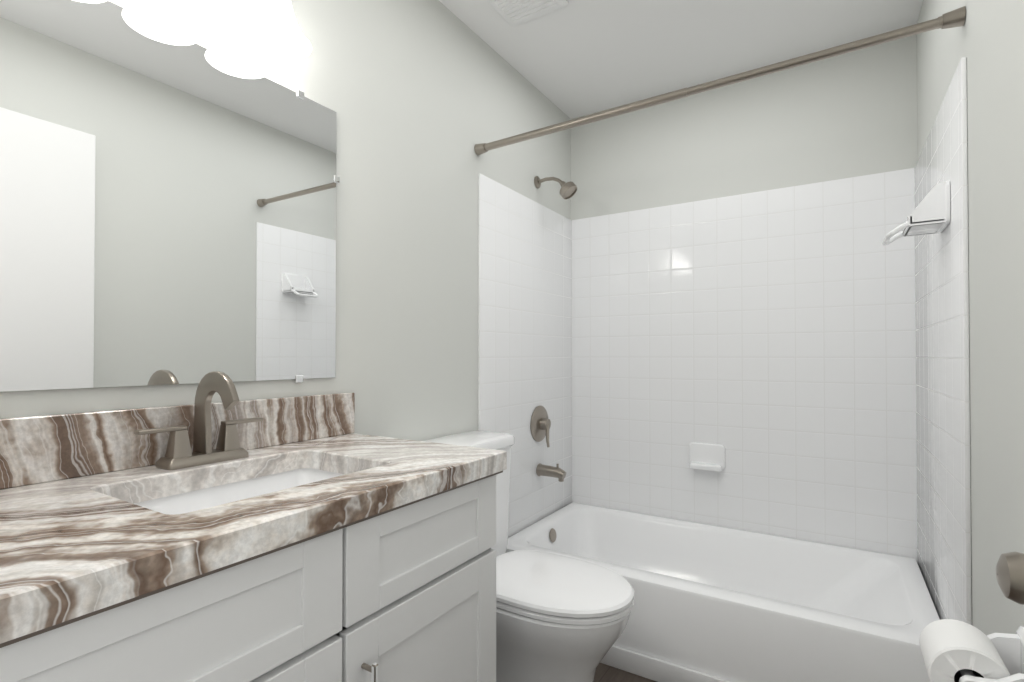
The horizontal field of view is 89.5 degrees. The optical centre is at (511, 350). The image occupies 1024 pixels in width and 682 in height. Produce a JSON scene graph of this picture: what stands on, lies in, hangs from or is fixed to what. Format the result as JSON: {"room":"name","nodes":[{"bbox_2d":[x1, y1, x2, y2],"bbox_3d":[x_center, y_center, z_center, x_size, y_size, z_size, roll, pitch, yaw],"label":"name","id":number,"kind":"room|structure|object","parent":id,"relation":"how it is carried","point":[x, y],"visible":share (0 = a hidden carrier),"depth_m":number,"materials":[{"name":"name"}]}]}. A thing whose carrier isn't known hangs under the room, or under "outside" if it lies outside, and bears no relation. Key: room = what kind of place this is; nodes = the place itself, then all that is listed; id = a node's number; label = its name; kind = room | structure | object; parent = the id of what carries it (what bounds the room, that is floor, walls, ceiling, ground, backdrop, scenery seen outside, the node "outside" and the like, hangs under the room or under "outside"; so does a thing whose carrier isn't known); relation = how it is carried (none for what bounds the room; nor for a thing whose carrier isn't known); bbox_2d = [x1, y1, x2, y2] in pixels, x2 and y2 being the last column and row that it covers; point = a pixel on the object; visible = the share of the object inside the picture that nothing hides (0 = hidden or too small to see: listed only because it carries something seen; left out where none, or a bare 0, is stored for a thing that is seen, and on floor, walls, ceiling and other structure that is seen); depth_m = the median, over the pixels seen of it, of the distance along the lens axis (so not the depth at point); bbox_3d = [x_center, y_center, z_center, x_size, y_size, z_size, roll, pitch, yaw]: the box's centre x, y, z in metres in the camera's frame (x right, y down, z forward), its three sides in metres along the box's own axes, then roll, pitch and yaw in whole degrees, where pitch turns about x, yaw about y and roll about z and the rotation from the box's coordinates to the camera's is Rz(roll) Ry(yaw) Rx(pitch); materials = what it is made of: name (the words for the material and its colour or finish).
{"room":"bathroom","nodes":[
{"label":"bathroom","id":0,"kind":"room"},
{"bbox_2d":[0,0,570,440],"bbox_3d":[-0.485,-0.078,1.660,0.100,2.450,3.100,0,-1,32],"label":"wall","id":1,"kind":"structure","parent":0,"point":[420,98],"depth_m":1.74,"materials":[{"name":"white paint"}]},
{"bbox_2d":[0,0,338,391],"bbox_3d":[-0.844,-0.315,0.980,0.010,0.795,1.263,0,-1,32],"label":"mirror","id":2,"kind":"object","parent":1,"relation":"attached to","point":[167,206],"visible":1,"depth_m":1.10,"materials":[{"name":"clear glass"}]},
{"bbox_2d":[169,0,311,59],"bbox_3d":[-0.671,-0.866,1.113,0.168,0.225,0.520,0,-1,32],"label":"sconce","id":3,"kind":"object","parent":1,"relation":"attached to","point":[273,30],"visible":1,"depth_m":1.24,"materials":[{"name":"white glass"}]},
{"bbox_2d":[478,174,571,537],"bbox_3d":[0.098,0.066,2.485,0.012,1.580,0.880,0,-1,32],"label":"tile","id":4,"kind":"structure","parent":1,"relation":"attached to","point":[524,307],"depth_m":2.42,"materials":[{"name":"white tile"}]},
{"bbox_2d":[530,406,550,446],"bbox_3d":[0.164,0.366,2.506,0.071,0.195,0.176,0,-1,32],"label":"shower valve","id":5,"kind":"object","parent":4,"relation":"attached to","point":[540,424],"visible":1,"depth_m":2.49,"materials":[{"name":"silver metal"}]},
{"bbox_2d":[536,463,565,481],"bbox_3d":[0.193,0.581,2.485,0.140,0.080,0.062,0,-1,32],"label":"tub spout","id":6,"kind":"object","parent":4,"relation":"attached to","point":[552,471],"visible":1,"depth_m":2.47,"materials":[{"name":"silver metal"}]},
{"bbox_2d":[534,176,576,198],"bbox_3d":[0.213,-0.790,2.487,0.212,0.137,0.085,0,-1,32],"label":"shower head","id":7,"kind":"object","parent":1,"relation":"attached to","point":[568,190],"visible":1,"depth_m":2.46},
{"bbox_2d":[474,6,965,154],"bbox_3d":[0.503,-0.837,1.717,1.521,0.063,0.045,0,-1,32],"label":"rail","id":8,"kind":"object","parent":1,"relation":"attached to","point":[953,18],"visible":1,"depth_m":1.58,"materials":[{"name":"silver metal"}]},
{"bbox_2d":[593,663,656,681],"bbox_3d":[0.204,1.193,1.216,1.724,0.100,3.100,0,-1,32],"label":"floor","id":9,"kind":"structure","parent":0,"point":[605,673],"depth_m":1.82,"materials":[{"name":"brown wood"}]},
{"bbox_2d":[0,463,506,681],"bbox_3d":[-0.602,0.712,0.820,0.576,0.854,1.325,0,-1,32],"label":"bathroom vanity","id":10,"kind":"object","parent":9,"relation":"on","point":[404,590],"depth_m":0.84,"materials":[{"name":"white paint"}]},
{"bbox_2d":[0,431,506,630],"bbox_3d":[-0.609,0.265,0.829,0.559,0.052,1.358,0,-1,32],"label":"countertop","id":11,"kind":"structure","parent":10,"relation":"on","point":[66,540],"depth_m":0.77,"materials":[{"name":"multicoloured stone"}]},
{"bbox_2d":[132,371,263,470],"bbox_3d":[-0.631,0.142,1.100,0.161,0.197,0.260,0,-1,32],"label":"faucet","id":12,"kind":"object","parent":11,"relation":"on","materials":[{"name":"silver metal"}]},
{"bbox_2d":[424,431,633,681],"bbox_3d":[0.030,0.730,1.678,0.735,0.836,0.478,0,-1,32],"label":"toilet","id":13,"kind":"object","parent":9,"relation":"on","point":[560,618],"visible":0.46,"depth_m":1.51,"materials":[{"name":"white ceramic"}]},
{"bbox_2d":[600,645,729,681],"bbox_3d":[0.549,1.111,1.770,1.492,0.075,0.012,0,-1,32],"label":"baseboard","id":14,"kind":"structure","parent":9,"relation":"on","point":[646,666],"depth_m":1.80,"materials":[{"name":"white paint"}]},
{"bbox_2d":[506,502,939,681],"bbox_3d":[0.759,0.985,2.107,1.494,0.335,0.775,0,-1,32],"label":"bathtub","id":15,"kind":"object","parent":9,"relation":"on","point":[731,604],"visible":0.77,"depth_m":1.84,"materials":[{"name":"white ceramic"}]},
{"bbox_2d":[439,0,922,118],"bbox_3d":[0.204,-1.357,1.243,1.724,0.100,3.100,0,-1,32],"label":"ceiling","id":16,"kind":"structure","parent":0,"point":[574,58],"depth_m":2.14,"materials":[{"name":"white paint"}]},
{"bbox_2d":[486,0,568,26],"bbox_3d":[0.043,-1.289,1.890,0.250,0.019,0.250,0,-1,32],"label":"ceiling vent","id":17,"kind":"object","parent":16,"relation":"in","point":[513,13],"visible":1,"depth_m":1.93,"materials":[{"name":"white metal"}]},
{"bbox_2d":[571,34,917,219],"bbox_3d":[0.999,-0.069,2.502,1.524,2.450,0.100,0,-1,32],"label":"wall","id":18,"kind":"structure","parent":0,"point":[849,114],"depth_m":2.37,"materials":[{"name":"white paint"}]},
{"bbox_2d":[572,168,917,562],"bbox_3d":[0.969,0.066,2.453,1.500,1.580,0.012,0,-1,32],"label":"tile","id":19,"kind":"structure","parent":18,"relation":"attached to","point":[766,339],"depth_m":2.35,"materials":[{"name":"white tile"}]},
{"bbox_2d":[689,442,724,470],"bbox_3d":[0.914,0.501,2.438,0.164,0.120,0.060,0,-1,32],"label":"soap dish","id":20,"kind":"object","parent":19,"relation":"attached to","point":[707,456],"visible":0.98,"depth_m":2.44,"materials":[{"name":"white ceramic"}]},
{"bbox_2d":[917,0,1023,634],"bbox_3d":[0.893,-0.087,0.799,0.100,2.450,3.100,0,-1,32],"label":"wall","id":21,"kind":"structure","parent":0,"point":[986,40],"depth_m":1.10,"materials":[{"name":"white paint"}]},
{"bbox_2d":[914,57,971,624],"bbox_3d":[1.372,0.058,1.671,0.012,1.580,0.910,0,-1,32],"label":"tile","id":22,"kind":"structure","parent":21,"relation":"attached to","point":[943,414],"depth_m":1.49,"materials":[{"name":"white tile"}]},
{"bbox_2d":[883,181,949,244],"bbox_3d":[1.186,-0.399,1.527,0.143,0.143,0.164,0,-1,32],"label":"soap dish","id":23,"kind":"object","parent":22,"relation":"attached to","point":[930,214],"visible":1,"depth_m":1.45,"materials":[{"name":"white ceramic"}]},
{"bbox_2d":[919,619,1023,681],"bbox_3d":[0.786,0.534,0.865,0.154,0.110,0.200,0,-1,32],"label":"toilet paper holder","id":24,"kind":"object","parent":21,"relation":"attached to","point":[952,650],"visible":1,"depth_m":0.86,"materials":[{"name":"white paper"}]},
{"bbox_2d":[996,552,1023,604],"bbox_3d":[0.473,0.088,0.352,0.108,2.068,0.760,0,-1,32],"label":"door knob","id":25,"kind":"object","parent":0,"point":[1010,572],"depth_m":0.58,"materials":[{"name":"silver metal"}]}
]}

